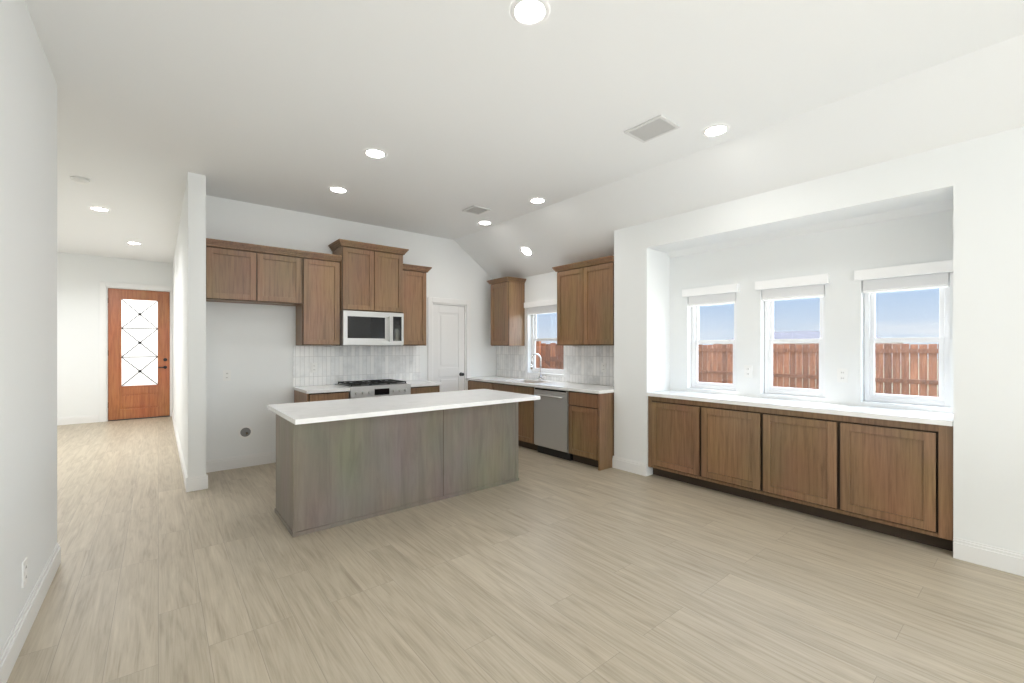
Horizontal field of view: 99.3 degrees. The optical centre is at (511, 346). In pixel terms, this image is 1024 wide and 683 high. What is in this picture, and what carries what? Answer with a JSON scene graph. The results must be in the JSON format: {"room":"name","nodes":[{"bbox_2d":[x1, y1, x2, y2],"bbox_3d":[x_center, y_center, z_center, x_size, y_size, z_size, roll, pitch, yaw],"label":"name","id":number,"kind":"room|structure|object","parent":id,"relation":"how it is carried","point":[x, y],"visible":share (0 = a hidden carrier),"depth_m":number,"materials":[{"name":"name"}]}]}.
{"room":"kitchen","nodes":[
{"label":"kitchen","id":0,"kind":"room"},
{"bbox_2d":[0,0,56,652],"bbox_3d":[-0.548,-0.145,-0.214,0.120,3.050,7.600,0,0,-39],"label":"wall","id":1,"kind":"structure","parent":0,"point":[28,306],"depth_m":2.03,"materials":[{"name":"white paint"}]},
{"bbox_2d":[22,557,26,587],"bbox_3d":[-2.333,1.080,2.085,0.008,0.118,0.075,0,0,-39],"label":"outlet","id":2,"kind":"object","parent":1,"relation":"attached to","point":[24,572],"visible":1,"depth_m":2.07,"materials":[{"name":"white plastic"}]},
{"bbox_2d":[0,543,60,682],"bbox_3d":[-0.539,1.312,-0.118,0.018,0.135,7.496,0,0,-39],"label":"baseboard","id":3,"kind":"structure","parent":1,"relation":"attached to","point":[11,650],"depth_m":2.08,"materials":[{"name":"white wood"}]},
{"bbox_2d":[57,252,172,421],"bbox_3d":[-7.844,-0.145,7.877,2.960,3.050,0.120,0,0,-39],"label":"wall","id":4,"kind":"structure","parent":0,"point":[80,277],"depth_m":7.88,"materials":[{"name":"white paint"}]},
{"bbox_2d":[57,415,98,424],"bbox_3d":[-8.259,1.312,7.452,1.720,0.135,0.016,0,0,-39],"label":"baseboard","id":5,"kind":"structure","parent":4,"relation":"attached to","point":[91,418],"depth_m":7.82,"materials":[{"name":"white wood"}]},
{"bbox_2d":[100,282,171,421],"bbox_3d":[-7.209,0.087,8.382,1.054,2.585,0.138,0,0,-39],"label":"door frame","id":6,"kind":"structure","parent":4,"relation":"attached to","point":[104,286],"depth_m":8.07,"materials":[{"name":"white painted wood"}]},
{"bbox_2d":[108,288,169,419],"bbox_3d":[-7.170,0.134,8.377,0.914,2.460,0.105,0,0,-39],"label":"front door","id":7,"kind":"structure","parent":4,"relation":"in","point":[138,339],"depth_m":8.38,"materials":[{"name":"brown wood"}]},
{"bbox_2d":[173,172,205,477],"bbox_3d":[-4.874,-0.145,6.457,0.140,3.050,5.830,0,0,-39],"label":"wall","id":8,"kind":"structure","parent":0,"point":[189,335],"depth_m":4.22,"materials":[{"name":"white paint"}]},
{"bbox_2d":[172,410,195,491],"bbox_3d":[-4.918,1.312,6.411,0.046,0.135,5.846,0,0,-39],"label":"baseboard","id":9,"kind":"structure","parent":8,"relation":"attached to","point":[190,483],"depth_m":4.54,"materials":[{"name":"white wood"}]},
{"bbox_2d":[196,462,211,489],"bbox_3d":[-3.176,1.312,4.476,0.036,0.135,0.646,0,0,-39],"label":"baseboard","id":10,"kind":"structure","parent":8,"relation":"attached to","point":[203,479],"depth_m":4.22,"materials":[{"name":"white wood"}]},
{"bbox_2d":[206,195,495,459],"bbox_3d":[-1.775,-0.145,6.148,4.280,3.050,0.120,0,0,-39],"label":"wall","id":11,"kind":"structure","parent":0,"point":[250,346],"depth_m":5.18,"materials":[{"name":"white paint"}]},
{"bbox_2d":[223,370,230,380],"bbox_3d":[-3.208,0.320,4.899,0.075,0.118,0.008,0,0,-39],"label":"outlet","id":12,"kind":"object","parent":11,"relation":"attached to","point":[226,375],"visible":1,"depth_m":4.90,"materials":[{"name":"white plastic"}]},
{"bbox_2d":[206,451,275,471],"bbox_3d":[-3.028,1.312,5.042,0.940,0.135,0.016,0,0,-39],"label":"baseboard","id":13,"kind":"structure","parent":11,"relation":"attached to","point":[221,464],"depth_m":4.98,"materials":[{"name":"white wood"}]},
{"bbox_2d":[238,426,252,438],"bbox_3d":[-3.065,0.980,5.008,0.150,0.150,0.020,0,0,-39],"label":"outlet box","id":14,"kind":"object","parent":11,"relation":"attached to","point":[244,432],"visible":1,"depth_m":5.01,"materials":[{"name":"white plastic"}]},
{"bbox_2d":[206,238,431,345],"bbox_3d":[-2.238,-0.665,5.414,2.605,1.290,0.430,0,0,-39],"label":"wall cabinets","id":15,"kind":"object","parent":11,"relation":"attached to","point":[320,291],"depth_m":5.24,"materials":[{"name":"brown wood"}]},
{"bbox_2d":[293,346,419,386],"bbox_3d":[-2.016,0.233,5.866,1.710,0.501,0.011,0,0,-39],"label":"backsplash","id":16,"kind":"structure","parent":11,"relation":"attached to","point":[348,363],"depth_m":5.79,"materials":[{"name":"tile"}]},
{"bbox_2d":[311,363,316,372],"bbox_3d":[-2.487,0.260,5.470,0.075,0.118,0.008,0,0,-39],"label":"outlet","id":17,"kind":"object","parent":16,"relation":"attached to","point":[313,367],"visible":1,"depth_m":5.46,"materials":[{"name":"white plastic"}]},
{"bbox_2d":[333,310,403,345],"bbox_3d":[-1.863,-0.234,5.701,0.790,0.436,0.454,0,0,-39],"label":"microwave","id":18,"kind":"object","parent":11,"relation":"attached to","point":[362,328],"visible":1,"depth_m":5.54,"materials":[{"name":"silver metal"}]},
{"bbox_2d":[433,304,463,391],"bbox_3d":[-0.969,0.361,6.734,0.562,2.014,0.097,0,0,-39],"label":"pantry door","id":19,"kind":"structure","parent":11,"relation":"in","point":[448,347],"depth_m":6.74,"materials":[{"name":"white wood"}]},
{"bbox_2d":[428,297,470,389],"bbox_3d":[-0.997,0.318,6.768,0.760,2.125,0.138,0,0,-39],"label":"door frame","id":20,"kind":"structure","parent":11,"relation":"attached to","point":[466,304],"depth_m":6.84,"materials":[{"name":"white wood"}]},
{"bbox_2d":[6,416,1023,682],"bbox_3d":[-1.558,1.410,3.566,7.520,0.060,14.740,0,0,-39],"label":"floor","id":21,"kind":"structure","parent":0,"point":[546,568],"depth_m":2.48,"materials":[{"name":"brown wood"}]},
{"bbox_2d":[293,380,441,402],"bbox_3d":[-1.820,0.932,5.625,1.710,0.895,0.630,0,0,-39],"label":"base cabinet","id":22,"kind":"object","parent":21,"relation":"on","point":[317,393],"visible":0.29,"depth_m":5.14,"materials":[{"name":"brown wood"}]},
{"bbox_2d":[335,379,410,398],"bbox_3d":[-1.784,0.912,5.604,0.770,0.935,0.653,0,0,-39],"label":"range","id":23,"kind":"object","parent":21,"relation":"on","point":[374,388],"visible":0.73,"depth_m":5.43,"materials":[{"name":"silver metal"}]},
{"bbox_2d":[274,401,520,537],"bbox_3d":[-0.963,0.951,4.078,2.142,0.860,0.656,0,0,-39],"label":"kitchen island","id":24,"kind":"object","parent":21,"relation":"on","point":[340,462],"depth_m":3.61,"materials":[{"name":"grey wood"}]},
{"bbox_2d":[267,389,538,424],"bbox_3d":[-0.886,0.502,3.984,2.230,0.036,0.960,0,0,-39],"label":"island countertop","id":25,"kind":"structure","parent":24,"relation":"on","point":[301,413],"depth_m":3.67,"materials":[{"name":"white stone"}]},
{"bbox_2d":[466,353,613,470],"bbox_3d":[0.350,0.734,6.059,0.610,1.292,2.693,0,0,-39],"label":"base cabinet","id":26,"kind":"object","parent":21,"relation":"on","point":[591,424],"visible":0.52,"depth_m":5.13,"materials":[{"name":"brown wood"}]},
{"bbox_2d":[530,353,546,380],"bbox_3d":[0.376,0.286,6.249,0.212,0.397,0.128,0,0,-39],"label":"faucet","id":27,"kind":"object","parent":26,"relation":"on","point":[540,378],"depth_m":6.30,"materials":[{"name":"silver metal"}]},
{"bbox_2d":[534,387,572,460],"bbox_3d":[0.679,0.952,5.629,0.627,0.856,0.600,0,0,-39],"label":"dishwasher","id":28,"kind":"object","parent":21,"relation":"on","point":[551,422],"visible":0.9,"depth_m":5.44,"materials":[{"name":"silver metal"}]},
{"bbox_2d":[648,398,689,483],"bbox_3d":[1.822,0.951,4.534,0.444,0.860,0.655,0,0,-39],"label":"base cabinet","id":29,"kind":"object","parent":21,"relation":"on","point":[668,418],"depth_m":4.47,"materials":[{"name":"brown wood"}]},
{"bbox_2d":[690,402,749,498],"bbox_3d":[2.158,0.951,4.122,0.444,0.860,0.689,0,0,-39],"label":"base cabinet","id":30,"kind":"object","parent":21,"relation":"on","point":[719,434],"depth_m":4.06,"materials":[{"name":"brown wood"}]},
{"bbox_2d":[750,406,825,518],"bbox_3d":[2.504,0.951,3.695,0.444,0.860,0.690,0,0,-39],"label":"base cabinet","id":31,"kind":"object","parent":21,"relation":"on","point":[788,447],"depth_m":3.62,"materials":[{"name":"brown wood"}]},
{"bbox_2d":[826,414,952,550],"bbox_3d":[2.851,0.951,3.268,0.444,0.860,0.690,0,0,-39],"label":"base cabinet","id":32,"kind":"object","parent":21,"relation":"on","point":[888,471],"depth_m":3.11,"materials":[{"name":"brown wood"}]},
{"bbox_2d":[646,390,952,425],"bbox_3d":[2.336,0.502,3.889,0.462,0.036,2.304,0,0,-39],"label":"countertop","id":33,"kind":"structure","parent":32,"relation":"on","point":[927,418],"depth_m":3.52,"materials":[{"name":"white stone"}]},
{"bbox_2d":[25,0,1023,278],"bbox_3d":[-1.558,-1.271,3.566,7.520,0.958,14.740,0,0,-39],"label":"ceiling","id":34,"kind":"structure","parent":0,"point":[453,108],"depth_m":2.95,"materials":[{"name":"white paint"}]},
{"bbox_2d":[70,176,89,184],"bbox_3d":[-4.281,-1.649,4.317,0.140,0.042,0.140,0,0,-39],"label":"smoke detector","id":35,"kind":"object","parent":34,"relation":"attached to","point":[80,180],"visible":1,"depth_m":4.28,"materials":[{"name":"white plastic"}]},
{"bbox_2d":[88,206,110,211],"bbox_3d":[-4.980,-1.665,5.256,0.200,0.009,0.200,0,0,-39],"label":"recessed light","id":36,"kind":"object","parent":34,"relation":"in","point":[99,208],"visible":1,"depth_m":5.23,"materials":[{"name":"white"}]},
{"bbox_2d":[127,241,141,244],"bbox_3d":[-6.060,-1.665,6.981,0.200,0.009,0.200,0,0,-39],"label":"recessed light","id":37,"kind":"object","parent":34,"relation":"in","point":[136,243],"visible":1,"depth_m":6.99,"materials":[{"name":"white plastic"}]},
{"bbox_2d":[328,186,347,192],"bbox_3d":[-1.841,-1.665,4.612,0.200,0.009,0.200,0,0,-39],"label":"recessed light","id":38,"kind":"object","parent":34,"relation":"in","point":[337,189],"visible":0.96,"depth_m":4.60,"materials":[{"name":"white"}]},
{"bbox_2d":[363,148,386,157],"bbox_3d":[-1.177,-1.665,3.747,0.200,0.009,0.200,0,0,-39],"label":"recessed light","id":39,"kind":"object","parent":34,"relation":"in","point":[375,152],"visible":1,"depth_m":3.73,"materials":[{"name":"white plastic"}]},
{"bbox_2d":[462,205,490,214],"bbox_3d":[-0.434,-1.664,5.291,0.240,0.012,0.260,0,0,-39],"label":"ceiling vent","id":40,"kind":"object","parent":34,"relation":"in","point":[476,210],"visible":1,"depth_m":5.28,"materials":[{"name":"white metal"}]},
{"bbox_2d":[477,220,491,224],"bbox_3d":[-0.363,-1.665,5.838,0.200,0.009,0.200,0,0,-39],"label":"recessed light","id":41,"kind":"object","parent":34,"relation":"in","point":[484,222],"visible":0.98,"depth_m":5.81,"materials":[{"name":"white"}]},
{"bbox_2d":[520,246,532,255],"bbox_3d":[0.206,-1.353,6.120,0.162,0.117,0.200,0,0,-39],"label":"light","id":42,"kind":"object","parent":34,"relation":"attached to","point":[526,250],"visible":1,"depth_m":6.11,"materials":[{"name":"white"}]},
{"bbox_2d":[510,0,549,24],"bbox_3d":[0.088,-1.665,2.159,0.200,0.009,0.200,0,0,-39],"label":"recessed light","id":43,"kind":"object","parent":34,"relation":"in","point":[528,12],"visible":1,"depth_m":2.16,"materials":[{"name":"white"}]},
{"bbox_2d":[529,197,545,202],"bbox_3d":[0.291,-1.665,4.953,0.200,0.009,0.200,0,0,-39],"label":"recessed light","id":44,"kind":"object","parent":34,"relation":"in","point":[537,200],"visible":0.98,"depth_m":4.94,"materials":[{"name":"white"}]},
{"bbox_2d":[624,115,679,142],"bbox_3d":[1.069,-1.664,3.330,0.260,0.012,0.320,0,0,-39],"label":"ceiling vent","id":45,"kind":"object","parent":34,"relation":"in","point":[653,128],"visible":0.98,"depth_m":3.32,"materials":[{"name":"white metal"}]},
{"bbox_2d":[702,124,729,135],"bbox_3d":[1.569,-1.665,3.350,0.200,0.009,0.200,0,0,-39],"label":"recessed light","id":46,"kind":"object","parent":34,"relation":"in","point":[715,129],"visible":1,"depth_m":3.33,"materials":[{"name":"white plastic"}]},
{"bbox_2d":[502,272,613,385],"bbox_3d":[0.643,-0.145,6.296,0.140,3.050,2.700,0,0,-39],"label":"wall","id":47,"kind":"structure","parent":0,"point":[540,287],"depth_m":6.54,"materials":[{"name":"white paint"}]},
{"bbox_2d":[524,299,563,373],"bbox_3d":[0.513,-0.147,6.409,0.180,1.066,0.830,0,0,-39],"label":"window","id":48,"kind":"structure","parent":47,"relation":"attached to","point":[548,307],"depth_m":6.50,"materials":[{"name":"white plastic"}]},
{"bbox_2d":[524,299,563,314],"bbox_3d":[0.485,-0.588,6.386,0.108,0.184,0.830,0,0,-39],"label":"window blind","id":49,"kind":"object","parent":48,"relation":"in","point":[548,308],"depth_m":6.41,"materials":[{"name":"white fabric"}]},
{"bbox_2d":[487,255,613,345],"bbox_3d":[0.512,-0.535,6.050,0.370,1.030,2.445,0,0,-39],"label":"wall cabinet","id":50,"kind":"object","parent":47,"relation":"attached to","point":[585,303],"depth_m":5.52,"materials":[{"name":"brown wood"}]},
{"bbox_2d":[496,346,613,385],"bbox_3d":[0.587,0.233,6.244,0.011,0.501,2.681,0,0,-39],"label":"backsplash","id":51,"kind":"structure","parent":47,"relation":"attached to","point":[582,364],"depth_m":5.91,"materials":[{"name":"tile"}]},
{"bbox_2d":[670,209,952,413],"bbox_3d":[2.572,-0.145,4.081,0.140,3.050,2.910,0,0,-39],"label":"wall","id":52,"kind":"structure","parent":0,"point":[840,256],"depth_m":3.78,"materials":[{"name":"white paint"}]},
{"bbox_2d":[682,283,739,390],"bbox_3d":[2.117,-0.092,4.594,0.180,1.076,0.590,0,0,-39],"label":"window","id":53,"kind":"structure","parent":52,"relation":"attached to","point":[710,298],"depth_m":4.62,"materials":[{"name":"white plastic"}]},
{"bbox_2d":[744,365,751,377],"bbox_3d":[2.319,0.240,4.275,0.008,0.118,0.075,0,0,-39],"label":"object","id":54,"kind":"object","parent":52,"relation":"attached to","point":[748,371],"visible":1,"depth_m":4.27,"materials":[{"name":"white plastic"}]},
{"bbox_2d":[755,274,829,396],"bbox_3d":[2.590,-0.092,4.012,0.180,1.076,0.590,0,0,-39],"label":"window","id":55,"kind":"structure","parent":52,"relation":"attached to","point":[793,291],"depth_m":4.01,"materials":[{"name":"white plastic"}]},
{"bbox_2d":[837,368,847,382],"bbox_3d":[2.798,0.240,3.685,0.008,0.118,0.075,0,0,-39],"label":"electrical outlet","id":56,"kind":"object","parent":52,"relation":"attached to","point":[842,374],"visible":1,"depth_m":3.68,"materials":[{"name":"white plastic"}]},
{"bbox_2d":[854,260,952,406],"bbox_3d":[3.075,-0.092,3.414,0.180,1.076,0.590,0,0,-39],"label":"window","id":57,"kind":"structure","parent":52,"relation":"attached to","point":[940,281],"depth_m":3.39,"materials":[{"name":"white plastic"}]},
{"bbox_2d":[614,126,1023,553],"bbox_3d":[3.472,-0.145,2.506,0.450,3.050,6.750,0,0,-39],"label":"wall","id":58,"kind":"structure","parent":0,"point":[979,181],"depth_m":2.84,"materials":[{"name":"white paint"}]},
{"bbox_2d":[612,456,646,475],"bbox_3d":[1.293,1.312,4.818,0.016,0.135,0.446,0,0,-39],"label":"baseboard","id":59,"kind":"structure","parent":58,"relation":"attached to","point":[632,466],"depth_m":4.80,"materials":[{"name":"white wood"}]},
{"bbox_2d":[953,537,1023,576],"bbox_3d":[4.108,1.312,1.354,0.016,0.135,3.860,0,0,-39],"label":"baseboard","id":60,"kind":"structure","parent":58,"relation":"attached to","point":[990,556],"depth_m":2.73,"materials":[{"name":"white wood"}]},
{"label":"outside","id":61,"kind":"structure","parent":0,"visible":0},
{"bbox_2d":[789,358,937,396],"bbox_3d":[27.266,1.755,41.487,85.350,0.050,150.000,0,0,-39],"label":"ground","id":62,"kind":"structure","parent":61,"point":[875,376],"depth_m":26.46,"materials":[{"name":"brown wood"}]},
{"bbox_2d":[536,341,563,368],"bbox_3d":[0.018,0.805,9.426,0.118,1.850,4.297,0,0,-39],"label":"fence","id":63,"kind":"object","parent":62,"relation":"on","point":[547,351],"depth_m":8.58,"materials":[{"name":"brown wood"}]},
{"bbox_2d":[713,331,901,367],"bbox_3d":[30.264,0.030,45.212,10.600,3.400,14.600,0,0,-39],"label":"house","id":64,"kind":"structure","parent":62,"relation":"on","point":[797,335],"depth_m":43.11,"materials":[{"name":"beige brick"}]},
{"bbox_2d":[698,344,938,396],"bbox_3d":[6.532,0.823,11.765,0.058,1.815,34.022,0,0,-39],"label":"fence","id":65,"kind":"object","parent":62,"relation":"on","point":[794,354],"depth_m":10.63,"materials":[{"name":"brown wood"}]}
]}

